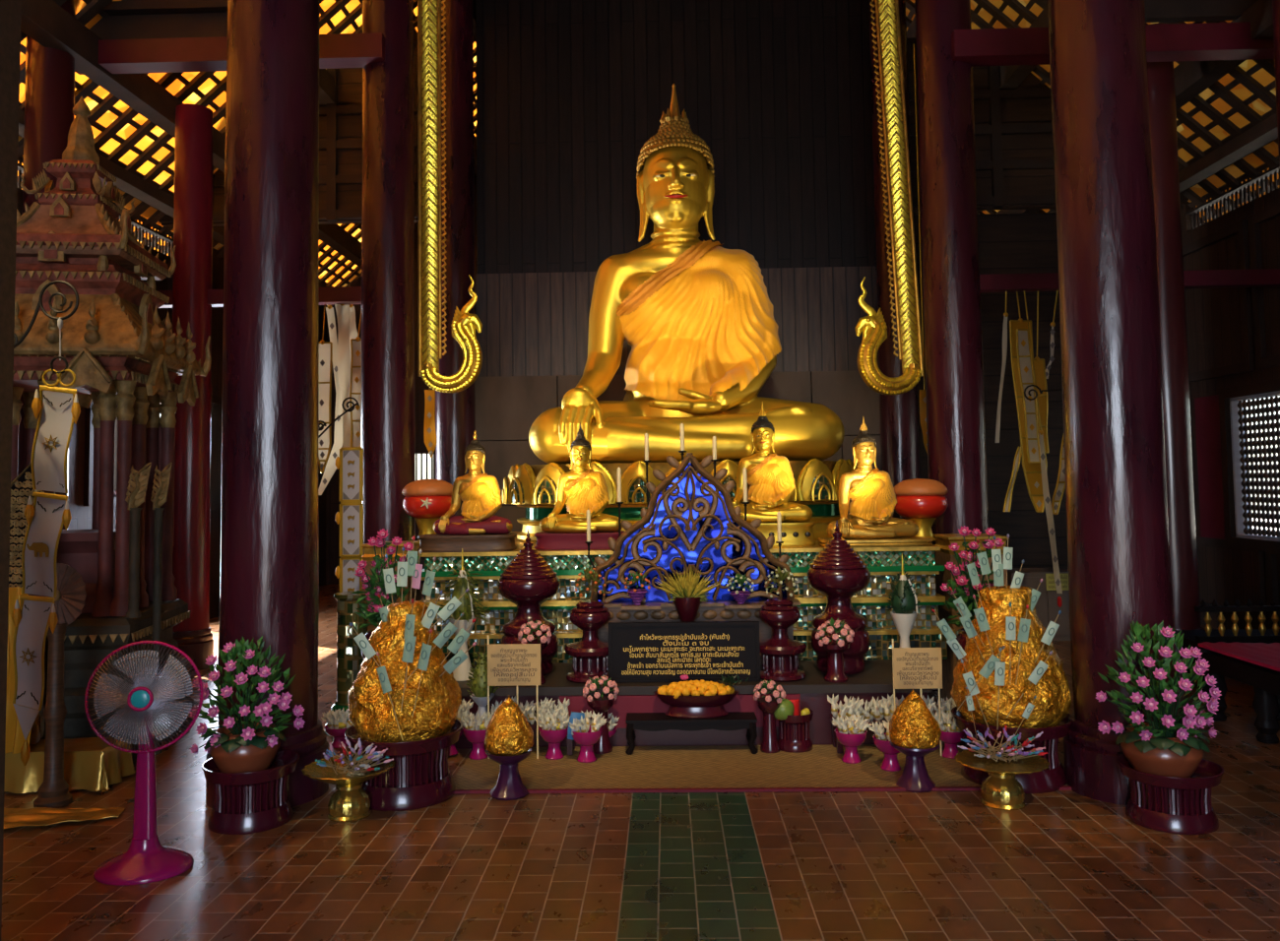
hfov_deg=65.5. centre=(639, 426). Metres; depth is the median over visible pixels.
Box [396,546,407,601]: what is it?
stick
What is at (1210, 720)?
flower
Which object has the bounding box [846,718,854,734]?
offering
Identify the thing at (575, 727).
offering
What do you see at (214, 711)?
flower
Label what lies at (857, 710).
offering
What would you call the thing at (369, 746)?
stick
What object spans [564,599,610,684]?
stand
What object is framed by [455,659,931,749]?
step
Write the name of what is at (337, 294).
beam
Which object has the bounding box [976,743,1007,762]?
stick
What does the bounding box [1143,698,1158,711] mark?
flower
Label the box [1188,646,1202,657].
flower
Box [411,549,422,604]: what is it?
stick
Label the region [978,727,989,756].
stick
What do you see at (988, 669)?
stick
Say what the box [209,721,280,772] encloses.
pot
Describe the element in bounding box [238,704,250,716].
flower
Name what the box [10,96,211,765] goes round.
shrine
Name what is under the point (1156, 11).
ceiling
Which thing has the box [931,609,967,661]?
stick
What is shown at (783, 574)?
bouquet
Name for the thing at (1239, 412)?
window
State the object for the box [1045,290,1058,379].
banner
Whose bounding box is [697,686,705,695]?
marigold
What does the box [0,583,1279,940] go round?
floor
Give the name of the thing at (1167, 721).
flower
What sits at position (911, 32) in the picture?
trim
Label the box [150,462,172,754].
finial
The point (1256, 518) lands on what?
ground
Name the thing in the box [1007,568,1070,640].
base cabinet
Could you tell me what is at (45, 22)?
trim
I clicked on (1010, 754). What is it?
stick
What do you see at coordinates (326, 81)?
trim
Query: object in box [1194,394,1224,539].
trim
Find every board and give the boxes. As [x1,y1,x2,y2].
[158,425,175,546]
[487,635,540,759]
[608,621,760,682]
[892,639,942,756]
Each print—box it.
[19,647,36,665]
[26,542,49,557]
[42,434,59,452]
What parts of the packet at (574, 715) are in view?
white panel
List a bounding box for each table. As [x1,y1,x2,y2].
[3,737,135,793]
[448,719,575,756]
[625,711,758,755]
[829,715,967,753]
[1194,648,1279,744]
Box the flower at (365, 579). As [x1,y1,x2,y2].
[361,575,370,582]
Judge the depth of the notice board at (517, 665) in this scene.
5.67 m
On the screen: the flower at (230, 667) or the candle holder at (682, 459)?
the candle holder at (682, 459)
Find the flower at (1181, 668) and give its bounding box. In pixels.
[1173,661,1187,673]
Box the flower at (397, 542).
[391,536,402,545]
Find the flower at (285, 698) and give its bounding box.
[279,692,292,703]
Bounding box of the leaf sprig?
[718,673,748,686]
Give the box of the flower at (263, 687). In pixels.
[256,681,269,693]
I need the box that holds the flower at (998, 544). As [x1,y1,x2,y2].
[991,537,1004,547]
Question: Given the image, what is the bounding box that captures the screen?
[584,450,800,669]
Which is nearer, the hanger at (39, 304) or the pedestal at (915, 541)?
the hanger at (39, 304)
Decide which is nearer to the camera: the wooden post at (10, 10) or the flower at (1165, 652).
the wooden post at (10, 10)
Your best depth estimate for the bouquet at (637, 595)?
6.24 m
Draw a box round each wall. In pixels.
[16,188,326,619]
[89,0,227,39]
[161,41,417,227]
[325,174,914,584]
[472,0,476,43]
[474,370,881,531]
[475,0,878,377]
[906,37,1185,211]
[912,212,1068,570]
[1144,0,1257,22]
[1180,187,1279,629]
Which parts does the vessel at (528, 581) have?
ringed lid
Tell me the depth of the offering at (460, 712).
5.73 m
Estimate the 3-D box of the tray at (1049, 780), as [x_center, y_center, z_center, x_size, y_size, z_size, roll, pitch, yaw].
[1.947,1.673,5.207,0.602,0.328,0.602,-1,-3,1]
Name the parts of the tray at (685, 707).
dish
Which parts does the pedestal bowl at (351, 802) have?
dish, stem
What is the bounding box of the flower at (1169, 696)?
[1161,689,1177,703]
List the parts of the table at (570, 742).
leg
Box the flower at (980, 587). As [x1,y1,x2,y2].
[971,582,982,590]
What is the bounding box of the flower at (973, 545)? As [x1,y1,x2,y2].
[967,541,978,549]
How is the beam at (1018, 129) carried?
attached to the wall at (1012, 111)
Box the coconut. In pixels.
[774,698,794,720]
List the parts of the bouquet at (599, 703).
flower, flower, flower, flower, flower, flower, flower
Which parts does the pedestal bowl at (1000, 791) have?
stem, dish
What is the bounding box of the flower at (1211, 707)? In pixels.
[1206,700,1218,713]
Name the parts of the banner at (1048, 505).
cord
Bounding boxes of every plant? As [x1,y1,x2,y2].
[437,548,489,681]
[466,651,498,723]
[654,567,719,622]
[886,553,920,647]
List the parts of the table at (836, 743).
leg, leg, leg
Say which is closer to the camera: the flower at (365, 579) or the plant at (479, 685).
the plant at (479, 685)
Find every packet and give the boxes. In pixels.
[338,722,346,728]
[567,711,584,740]
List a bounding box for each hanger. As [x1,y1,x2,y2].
[13,280,79,348]
[318,396,359,438]
[318,420,326,431]
[1024,384,1062,400]
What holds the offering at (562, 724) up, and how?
in the footed bowl at (553, 738)
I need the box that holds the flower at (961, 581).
[955,576,967,585]
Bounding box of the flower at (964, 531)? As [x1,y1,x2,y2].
[958,525,970,536]
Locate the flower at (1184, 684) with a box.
[1177,677,1193,691]
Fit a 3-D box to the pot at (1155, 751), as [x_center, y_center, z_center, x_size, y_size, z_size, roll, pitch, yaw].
[2.382,1.488,4.545,0.337,0.195,0.337,-1,-3,1]
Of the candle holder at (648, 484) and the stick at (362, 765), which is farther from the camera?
the candle holder at (648, 484)
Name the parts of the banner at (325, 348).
cord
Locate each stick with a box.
[317,763,349,770]
[318,761,340,767]
[322,752,337,774]
[325,749,355,766]
[329,742,336,771]
[338,764,369,768]
[341,747,354,770]
[344,737,361,763]
[344,741,358,772]
[347,743,373,767]
[348,746,367,765]
[349,622,380,667]
[352,768,374,772]
[353,746,377,773]
[353,754,379,767]
[362,758,393,769]
[365,748,387,765]
[376,651,403,740]
[378,593,387,622]
[383,554,395,604]
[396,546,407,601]
[400,635,416,711]
[402,612,463,684]
[403,598,415,689]
[407,535,417,601]
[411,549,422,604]
[412,629,432,716]
[421,556,436,619]
[421,590,442,629]
[427,588,469,632]
[440,641,476,676]
[441,618,475,664]
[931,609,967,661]
[946,639,966,661]
[949,586,984,646]
[956,603,991,676]
[957,645,1005,710]
[957,745,989,755]
[960,658,991,734]
[960,738,994,748]
[962,729,981,745]
[964,550,982,607]
[965,686,977,738]
[971,746,996,750]
[972,594,993,654]
[973,754,1005,760]
[976,539,991,590]
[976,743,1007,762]
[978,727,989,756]
[987,733,1008,753]
[987,752,1018,759]
[990,734,1015,756]
[990,748,1014,757]
[991,535,1001,588]
[991,731,1001,749]
[993,564,1003,587]
[994,647,1005,724]
[996,734,1019,753]
[1003,533,1013,581]
[1003,728,1016,761]
[1003,744,1034,749]
[1005,602,1015,639]
[1005,751,1031,760]
[1006,650,1052,718]
[1006,736,1034,755]
[1009,738,1028,762]
[1010,559,1024,587]
[1012,750,1043,760]
[1015,604,1030,685]
[1015,696,1035,734]
[1017,747,1045,755]
[1017,752,1048,760]
[1022,731,1043,748]
[1030,578,1042,611]
[1034,610,1061,662]
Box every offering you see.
[320,713,333,729]
[321,709,332,722]
[327,711,338,729]
[336,709,344,729]
[339,709,348,728]
[456,703,467,721]
[459,703,469,723]
[460,716,468,730]
[461,700,473,713]
[463,712,474,730]
[473,719,482,730]
[476,712,484,730]
[481,712,492,730]
[519,703,531,719]
[525,700,536,722]
[525,704,535,724]
[533,713,543,729]
[535,700,548,717]
[537,717,549,730]
[538,705,547,720]
[540,698,551,712]
[544,709,550,730]
[548,710,559,724]
[549,704,561,722]
[550,720,558,730]
[556,706,563,722]
[557,698,569,717]
[557,715,569,730]
[558,708,568,723]
[563,713,570,729]
[569,718,580,732]
[576,716,587,732]
[585,710,591,731]
[590,711,602,729]
[590,714,606,732]
[608,719,617,731]
[610,715,619,730]
[827,694,838,717]
[832,714,842,733]
[837,701,851,718]
[837,717,847,734]
[843,695,855,717]
[844,698,857,719]
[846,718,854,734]
[850,720,862,734]
[851,713,861,725]
[853,704,860,716]
[856,698,864,718]
[856,715,868,734]
[859,704,870,722]
[861,722,871,733]
[867,721,880,739]
[868,699,881,722]
[869,699,877,719]
[874,727,887,741]
[877,701,884,719]
[879,700,891,721]
[882,693,893,709]
[883,720,890,741]
[889,697,900,719]
[895,697,902,705]
[922,695,933,714]
[923,699,935,714]
[934,705,944,719]
[937,699,949,715]
[937,717,947,731]
[940,715,948,731]
[941,697,952,713]
[941,711,953,732]
[947,703,956,719]
[948,717,956,732]
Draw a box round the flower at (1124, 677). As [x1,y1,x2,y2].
[1118,671,1130,682]
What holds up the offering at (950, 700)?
on the table at (836, 743)
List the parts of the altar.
moulding, moulding, green moulding, green moulding, moulding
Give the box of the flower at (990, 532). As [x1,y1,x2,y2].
[984,527,995,535]
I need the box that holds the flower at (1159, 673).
[1152,667,1167,680]
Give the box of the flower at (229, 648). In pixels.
[221,641,235,652]
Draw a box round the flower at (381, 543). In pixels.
[374,538,385,547]
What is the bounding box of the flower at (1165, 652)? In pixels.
[1157,645,1172,657]
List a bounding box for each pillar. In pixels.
[17,0,75,529]
[172,103,213,671]
[205,0,328,808]
[360,0,415,554]
[435,0,475,516]
[868,0,919,519]
[914,0,988,592]
[1047,0,1177,805]
[1147,23,1203,673]
[1272,0,1279,170]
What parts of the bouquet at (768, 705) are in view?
flower, flower, flower, flower, flower, flower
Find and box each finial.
[125,462,151,618]
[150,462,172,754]
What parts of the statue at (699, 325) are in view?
sash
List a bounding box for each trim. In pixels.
[16,203,222,506]
[17,161,173,256]
[18,108,328,287]
[20,0,361,268]
[319,68,334,106]
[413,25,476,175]
[906,15,915,38]
[996,0,1273,213]
[999,4,1048,89]
[1178,112,1278,192]
[1182,202,1279,629]
[1185,164,1279,229]
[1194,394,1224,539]
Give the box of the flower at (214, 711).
[206,704,219,717]
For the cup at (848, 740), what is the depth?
5.45 m
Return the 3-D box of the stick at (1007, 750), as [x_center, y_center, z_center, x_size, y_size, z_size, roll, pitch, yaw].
[1.723,1.560,4.752,0.016,0.077,0.144,1,-4,-33]
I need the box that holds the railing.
[1174,598,1279,687]
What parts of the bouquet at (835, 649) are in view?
flower, flower, flower, flower, flower, flower, flower, flower, flower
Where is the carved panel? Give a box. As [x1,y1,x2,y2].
[8,462,44,737]
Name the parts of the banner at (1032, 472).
cord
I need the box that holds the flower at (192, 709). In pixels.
[188,704,197,717]
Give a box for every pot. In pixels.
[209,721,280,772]
[1120,722,1204,777]
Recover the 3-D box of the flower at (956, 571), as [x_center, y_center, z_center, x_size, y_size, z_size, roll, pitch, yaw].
[1.896,0.869,5.979,0.070,0.036,0.072,-8,41,4]
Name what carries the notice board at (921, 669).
on the woven mat
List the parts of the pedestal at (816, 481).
petal glass, petal glass, petal glass, petal glass, petal glass, petal glass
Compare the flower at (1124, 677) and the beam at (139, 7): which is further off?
the beam at (139, 7)
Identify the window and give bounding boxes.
[415,453,433,480]
[1229,390,1279,541]
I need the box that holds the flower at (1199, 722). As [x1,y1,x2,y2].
[1194,714,1206,728]
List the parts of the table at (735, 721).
leg, leg, leg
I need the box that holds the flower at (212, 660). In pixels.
[204,654,217,665]
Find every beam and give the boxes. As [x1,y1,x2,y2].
[74,32,384,74]
[102,0,227,15]
[157,286,361,308]
[158,207,417,223]
[213,173,417,187]
[319,103,417,116]
[319,137,417,150]
[908,88,1051,102]
[909,124,1052,136]
[910,159,1054,172]
[911,192,1188,207]
[951,21,1274,65]
[979,268,1279,292]
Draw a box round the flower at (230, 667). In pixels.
[223,659,236,671]
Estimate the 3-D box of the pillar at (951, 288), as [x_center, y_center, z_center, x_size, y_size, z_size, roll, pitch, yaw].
[2.475,-2.166,8.021,0.549,8.300,0.549,1,-4,-25]
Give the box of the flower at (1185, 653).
[1178,647,1192,658]
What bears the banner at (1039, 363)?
hanging from the beam at (1262, 278)
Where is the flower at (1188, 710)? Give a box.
[1183,703,1197,717]
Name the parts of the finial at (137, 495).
post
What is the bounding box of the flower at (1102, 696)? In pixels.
[1095,691,1106,702]
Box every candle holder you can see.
[584,541,595,568]
[615,502,623,537]
[642,460,650,506]
[678,450,686,461]
[710,459,718,477]
[741,502,749,520]
[775,541,783,558]
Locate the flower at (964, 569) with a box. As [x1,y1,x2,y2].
[959,561,969,572]
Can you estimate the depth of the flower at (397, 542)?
5.95 m
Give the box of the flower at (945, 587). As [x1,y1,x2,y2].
[939,582,949,591]
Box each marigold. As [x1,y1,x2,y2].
[657,686,667,695]
[664,685,675,694]
[666,687,675,695]
[671,688,681,699]
[681,687,690,696]
[689,684,698,692]
[691,689,700,696]
[693,680,701,688]
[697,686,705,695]
[700,682,707,691]
[704,690,712,696]
[706,684,717,691]
[707,688,716,696]
[717,688,727,695]
[724,685,732,694]
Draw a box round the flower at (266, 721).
[259,714,272,726]
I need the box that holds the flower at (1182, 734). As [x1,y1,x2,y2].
[1176,727,1189,740]
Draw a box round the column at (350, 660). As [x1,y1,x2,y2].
[324,591,367,736]
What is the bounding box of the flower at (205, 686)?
[197,682,207,691]
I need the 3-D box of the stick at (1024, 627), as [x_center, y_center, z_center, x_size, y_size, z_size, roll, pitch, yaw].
[1.895,1.083,4.925,0.083,0.398,0.024,-1,-3,12]
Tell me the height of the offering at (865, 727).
0.088 m
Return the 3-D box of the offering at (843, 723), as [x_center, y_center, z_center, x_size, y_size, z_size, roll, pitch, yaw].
[1.116,1.656,5.480,0.054,0.109,0.055,-2,-3,20]
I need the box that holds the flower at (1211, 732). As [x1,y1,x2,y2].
[1208,727,1216,738]
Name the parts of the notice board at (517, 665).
post, post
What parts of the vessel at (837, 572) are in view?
ringed lid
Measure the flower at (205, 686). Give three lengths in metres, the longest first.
0.053 x 0.052 x 0.027 m
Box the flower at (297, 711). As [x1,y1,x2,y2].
[292,704,304,717]
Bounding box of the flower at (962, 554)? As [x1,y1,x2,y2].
[959,550,968,558]
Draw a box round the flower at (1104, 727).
[1097,720,1111,734]
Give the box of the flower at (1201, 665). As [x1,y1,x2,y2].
[1195,657,1210,670]
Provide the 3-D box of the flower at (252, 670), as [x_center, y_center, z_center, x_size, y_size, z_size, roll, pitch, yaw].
[-1.776,1.117,4.561,0.052,0.053,0.027,9,-46,-2]
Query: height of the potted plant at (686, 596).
0.689 m
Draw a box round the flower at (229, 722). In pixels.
[222,716,235,728]
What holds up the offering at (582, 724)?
in the footed bowl at (586, 740)
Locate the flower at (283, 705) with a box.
[276,699,290,710]
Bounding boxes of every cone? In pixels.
[484,696,533,756]
[889,689,941,749]
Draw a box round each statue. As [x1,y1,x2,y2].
[433,430,512,534]
[528,83,844,464]
[539,422,622,532]
[732,403,812,522]
[826,418,918,539]
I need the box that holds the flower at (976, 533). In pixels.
[970,528,981,536]
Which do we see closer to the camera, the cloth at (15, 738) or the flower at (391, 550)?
the cloth at (15, 738)
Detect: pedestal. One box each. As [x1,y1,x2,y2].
[417,532,516,552]
[502,458,857,542]
[534,530,624,550]
[749,521,815,546]
[817,536,932,547]
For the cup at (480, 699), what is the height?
0.155 m
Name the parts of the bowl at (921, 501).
lid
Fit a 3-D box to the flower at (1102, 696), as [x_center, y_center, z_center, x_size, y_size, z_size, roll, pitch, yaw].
[2.112,1.237,4.554,0.028,0.053,0.054,31,18,-32]
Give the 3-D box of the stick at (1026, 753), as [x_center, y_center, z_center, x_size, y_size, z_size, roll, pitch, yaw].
[1.796,1.575,4.746,0.016,0.073,0.146,2,-4,-43]
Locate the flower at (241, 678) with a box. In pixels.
[233,672,248,685]
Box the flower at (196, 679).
[192,678,199,687]
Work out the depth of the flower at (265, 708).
4.55 m
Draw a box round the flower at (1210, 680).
[1205,674,1216,687]
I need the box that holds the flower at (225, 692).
[219,685,233,698]
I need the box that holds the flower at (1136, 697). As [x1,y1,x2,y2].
[1130,692,1143,703]
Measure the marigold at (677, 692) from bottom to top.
0.063 m
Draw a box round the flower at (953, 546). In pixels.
[949,542,959,551]
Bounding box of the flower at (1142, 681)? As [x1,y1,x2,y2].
[1136,676,1150,688]
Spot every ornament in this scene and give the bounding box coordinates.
[417,0,482,392]
[854,0,924,395]
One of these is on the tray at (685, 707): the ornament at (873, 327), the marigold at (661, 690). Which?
the marigold at (661, 690)
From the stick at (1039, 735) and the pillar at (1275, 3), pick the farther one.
the pillar at (1275, 3)
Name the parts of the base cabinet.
door, door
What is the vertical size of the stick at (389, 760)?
0.040 m
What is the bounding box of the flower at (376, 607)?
[374,604,383,612]
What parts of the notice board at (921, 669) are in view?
post, post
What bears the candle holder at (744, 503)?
on the screen
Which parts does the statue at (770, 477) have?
sash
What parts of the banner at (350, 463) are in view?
cloth panel, cloth panel, cloth panel, cord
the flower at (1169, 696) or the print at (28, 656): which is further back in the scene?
the flower at (1169, 696)
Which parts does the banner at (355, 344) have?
cord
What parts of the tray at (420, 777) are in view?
dish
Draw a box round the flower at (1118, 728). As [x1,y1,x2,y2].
[1111,721,1124,733]
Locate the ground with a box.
[1251,517,1279,530]
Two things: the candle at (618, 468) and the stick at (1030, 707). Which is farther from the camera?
the candle at (618, 468)
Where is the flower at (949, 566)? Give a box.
[944,561,955,570]
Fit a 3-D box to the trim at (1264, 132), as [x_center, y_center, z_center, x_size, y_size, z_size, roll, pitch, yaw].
[5.428,-2.703,6.520,0.180,0.120,19.000,-1,-3,1]
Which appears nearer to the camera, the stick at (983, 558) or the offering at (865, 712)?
the stick at (983, 558)
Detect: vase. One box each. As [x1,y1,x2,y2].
[347,600,461,742]
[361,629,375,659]
[449,617,475,681]
[890,611,917,647]
[950,584,1071,728]
[953,628,966,660]
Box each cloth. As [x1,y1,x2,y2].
[3,807,126,829]
[4,586,32,754]
[1198,641,1279,671]
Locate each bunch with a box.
[351,528,422,659]
[939,525,1004,660]
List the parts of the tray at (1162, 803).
dish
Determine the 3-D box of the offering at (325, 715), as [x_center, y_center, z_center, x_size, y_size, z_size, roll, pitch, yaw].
[-1.893,1.779,6.050,0.070,0.118,0.057,-1,-3,2]
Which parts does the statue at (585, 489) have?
sash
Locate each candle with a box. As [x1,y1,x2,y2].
[586,510,590,541]
[617,465,621,502]
[644,432,648,460]
[680,422,684,450]
[712,435,716,459]
[742,465,747,502]
[776,510,781,541]
[789,699,799,715]
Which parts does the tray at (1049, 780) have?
dish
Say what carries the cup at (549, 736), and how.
on the footed bowl at (553, 738)
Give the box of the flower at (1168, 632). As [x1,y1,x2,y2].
[1159,626,1174,638]
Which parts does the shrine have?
niche panel, niche panel, niche panel, niche panel, cornice, niche panel, niche panel, niche panel, niche panel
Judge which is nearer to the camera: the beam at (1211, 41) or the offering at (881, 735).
the offering at (881, 735)
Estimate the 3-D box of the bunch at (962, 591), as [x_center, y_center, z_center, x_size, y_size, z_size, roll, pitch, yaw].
[2.053,1.241,5.976,0.461,1.276,0.320,-1,-3,1]
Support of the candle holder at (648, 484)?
on the screen
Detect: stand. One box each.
[485,747,532,800]
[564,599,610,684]
[758,597,806,682]
[890,740,939,792]
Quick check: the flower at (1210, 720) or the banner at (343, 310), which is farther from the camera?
the banner at (343, 310)
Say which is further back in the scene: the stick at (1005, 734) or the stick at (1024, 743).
the stick at (1005, 734)
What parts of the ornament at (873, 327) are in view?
rail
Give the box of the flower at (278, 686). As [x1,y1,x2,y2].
[271,680,283,692]
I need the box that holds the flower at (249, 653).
[244,648,255,658]
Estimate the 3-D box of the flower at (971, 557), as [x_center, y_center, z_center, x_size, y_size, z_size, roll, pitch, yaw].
[1.981,0.780,5.977,0.074,0.039,0.076,-3,42,2]
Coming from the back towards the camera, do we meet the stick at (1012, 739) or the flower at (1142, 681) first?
the stick at (1012, 739)
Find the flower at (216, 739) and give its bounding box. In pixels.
[209,734,220,748]
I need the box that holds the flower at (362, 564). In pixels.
[357,560,367,569]
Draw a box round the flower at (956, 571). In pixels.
[949,566,959,575]
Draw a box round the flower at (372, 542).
[367,536,378,546]
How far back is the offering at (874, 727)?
5.36 m
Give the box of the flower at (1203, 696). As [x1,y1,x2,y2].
[1198,690,1210,703]
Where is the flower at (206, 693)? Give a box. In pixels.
[197,689,209,701]
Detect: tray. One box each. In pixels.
[201,749,299,834]
[344,718,462,811]
[652,690,739,718]
[777,707,813,753]
[951,706,1072,793]
[1116,754,1223,834]
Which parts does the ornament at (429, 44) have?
rail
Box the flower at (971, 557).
[964,551,976,561]
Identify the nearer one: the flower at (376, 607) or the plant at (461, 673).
the flower at (376, 607)
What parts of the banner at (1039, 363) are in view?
cord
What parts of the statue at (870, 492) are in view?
sash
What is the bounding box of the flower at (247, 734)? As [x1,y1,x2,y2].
[240,726,255,741]
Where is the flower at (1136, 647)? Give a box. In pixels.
[1131,641,1144,652]
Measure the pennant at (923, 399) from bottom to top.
3.804 m
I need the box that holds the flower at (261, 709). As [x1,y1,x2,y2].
[253,704,266,716]
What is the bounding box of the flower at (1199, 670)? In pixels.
[1193,664,1206,675]
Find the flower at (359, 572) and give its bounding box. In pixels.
[354,567,365,576]
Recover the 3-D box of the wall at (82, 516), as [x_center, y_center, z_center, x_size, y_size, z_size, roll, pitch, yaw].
[-5.397,-0.354,6.675,0.120,4.750,19.000,-1,-3,1]
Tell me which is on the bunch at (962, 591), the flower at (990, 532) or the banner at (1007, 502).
the flower at (990, 532)
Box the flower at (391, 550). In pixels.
[385,545,395,554]
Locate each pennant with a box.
[423,386,436,457]
[913,43,927,452]
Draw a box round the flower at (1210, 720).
[1205,716,1214,727]
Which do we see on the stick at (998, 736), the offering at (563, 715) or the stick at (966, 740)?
the stick at (966, 740)
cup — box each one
[323,724,346,737]
[462,726,486,744]
[470,693,494,723]
[485,747,532,766]
[538,725,568,743]
[572,724,602,746]
[833,727,867,747]
[872,733,899,755]
[890,740,939,757]
[939,731,965,744]
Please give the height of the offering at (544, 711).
0.118 m
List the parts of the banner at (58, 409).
cloth panel, cloth panel, cloth panel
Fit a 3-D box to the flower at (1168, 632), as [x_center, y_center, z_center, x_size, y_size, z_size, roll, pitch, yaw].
[2.361,0.921,4.452,0.062,0.032,0.064,-2,36,2]
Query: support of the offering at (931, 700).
on the table at (836, 743)
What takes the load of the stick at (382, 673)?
in the vase at (371, 713)
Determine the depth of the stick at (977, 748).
4.75 m
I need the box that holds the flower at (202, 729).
[195,722,206,736]
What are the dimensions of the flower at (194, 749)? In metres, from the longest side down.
0.060 x 0.058 x 0.030 m
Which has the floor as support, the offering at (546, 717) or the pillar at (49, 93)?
the pillar at (49, 93)
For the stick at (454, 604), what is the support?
in the vase at (371, 713)
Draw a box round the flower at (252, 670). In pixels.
[246,664,257,675]
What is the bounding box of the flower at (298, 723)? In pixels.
[293,717,305,729]
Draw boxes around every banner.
[11,317,80,767]
[318,304,332,473]
[318,304,342,495]
[334,304,351,447]
[334,411,363,592]
[349,304,358,364]
[349,308,361,447]
[995,291,1008,443]
[1003,447,1022,511]
[1009,290,1047,512]
[1016,328,1040,463]
[1024,290,1062,607]
[1033,290,1049,453]
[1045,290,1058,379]
[1051,435,1065,514]
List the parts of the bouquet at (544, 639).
flower, flower, flower, flower, flower, flower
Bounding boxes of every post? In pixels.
[0,0,21,940]
[27,563,86,808]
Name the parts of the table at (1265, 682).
leg, leg, leg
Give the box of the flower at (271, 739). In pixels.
[264,734,277,748]
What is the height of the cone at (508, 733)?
0.287 m
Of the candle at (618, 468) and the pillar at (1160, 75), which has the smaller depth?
the candle at (618, 468)
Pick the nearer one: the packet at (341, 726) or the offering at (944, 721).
the offering at (944, 721)
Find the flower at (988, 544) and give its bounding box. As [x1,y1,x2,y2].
[981,539,994,549]
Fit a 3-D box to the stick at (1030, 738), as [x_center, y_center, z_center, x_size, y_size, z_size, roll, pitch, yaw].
[1.826,1.534,4.778,0.131,0.099,0.016,-2,-3,19]
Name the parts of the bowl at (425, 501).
lid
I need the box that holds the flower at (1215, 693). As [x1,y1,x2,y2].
[1209,686,1221,699]
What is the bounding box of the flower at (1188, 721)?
[1182,715,1196,729]
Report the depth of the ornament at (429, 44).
8.15 m
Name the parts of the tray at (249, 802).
dish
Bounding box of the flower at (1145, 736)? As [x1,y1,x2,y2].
[1139,730,1152,741]
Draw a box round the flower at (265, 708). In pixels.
[257,702,272,714]
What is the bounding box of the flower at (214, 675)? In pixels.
[207,670,220,681]
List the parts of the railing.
seat, rail, rail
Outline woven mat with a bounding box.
[452,744,1071,793]
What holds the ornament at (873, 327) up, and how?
attached to the pillar at (951, 288)
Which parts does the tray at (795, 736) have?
dish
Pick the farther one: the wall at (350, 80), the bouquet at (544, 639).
the wall at (350, 80)
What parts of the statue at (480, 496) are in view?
sash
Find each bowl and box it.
[301,754,396,822]
[323,724,348,748]
[401,479,452,540]
[449,729,462,756]
[462,726,487,760]
[538,725,568,760]
[572,724,602,763]
[608,727,617,738]
[833,727,867,764]
[872,733,901,771]
[894,478,948,541]
[939,731,965,759]
[954,747,1050,810]
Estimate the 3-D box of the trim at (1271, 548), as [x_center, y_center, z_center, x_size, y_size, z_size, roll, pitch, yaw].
[5.825,-0.018,10.091,0.069,3.850,10.050,-1,-3,1]
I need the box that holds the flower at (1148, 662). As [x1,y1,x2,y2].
[1142,656,1155,667]
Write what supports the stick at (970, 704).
in the vase at (1052, 703)
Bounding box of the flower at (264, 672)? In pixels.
[256,665,270,677]
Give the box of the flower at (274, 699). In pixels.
[267,692,280,704]
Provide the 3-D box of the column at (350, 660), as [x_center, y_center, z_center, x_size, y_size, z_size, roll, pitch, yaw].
[-1.857,1.521,6.426,0.332,0.877,0.332,-1,-3,1]
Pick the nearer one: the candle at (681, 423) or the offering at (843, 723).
the offering at (843, 723)
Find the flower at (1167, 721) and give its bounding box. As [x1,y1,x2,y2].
[1160,714,1175,728]
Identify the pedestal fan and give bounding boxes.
[84,640,203,886]
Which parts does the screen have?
mirror panel, moulding, frame moulding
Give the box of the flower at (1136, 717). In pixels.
[1129,710,1144,724]
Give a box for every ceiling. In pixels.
[17,0,476,307]
[905,0,1279,225]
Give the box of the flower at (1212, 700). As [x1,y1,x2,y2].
[1210,697,1218,705]
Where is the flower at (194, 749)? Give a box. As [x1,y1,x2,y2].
[190,743,198,755]
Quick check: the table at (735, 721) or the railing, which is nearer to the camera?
the table at (735, 721)
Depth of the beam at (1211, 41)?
7.75 m
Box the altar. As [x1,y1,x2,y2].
[418,531,955,663]
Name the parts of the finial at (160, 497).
post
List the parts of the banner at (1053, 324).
cord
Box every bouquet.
[517,620,551,684]
[575,568,606,596]
[582,675,619,754]
[624,571,650,605]
[726,573,754,604]
[753,679,786,753]
[765,567,798,597]
[815,617,854,682]
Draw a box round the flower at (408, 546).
[403,541,414,551]
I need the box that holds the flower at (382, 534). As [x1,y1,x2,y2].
[376,528,388,538]
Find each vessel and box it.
[497,529,560,675]
[806,519,870,674]

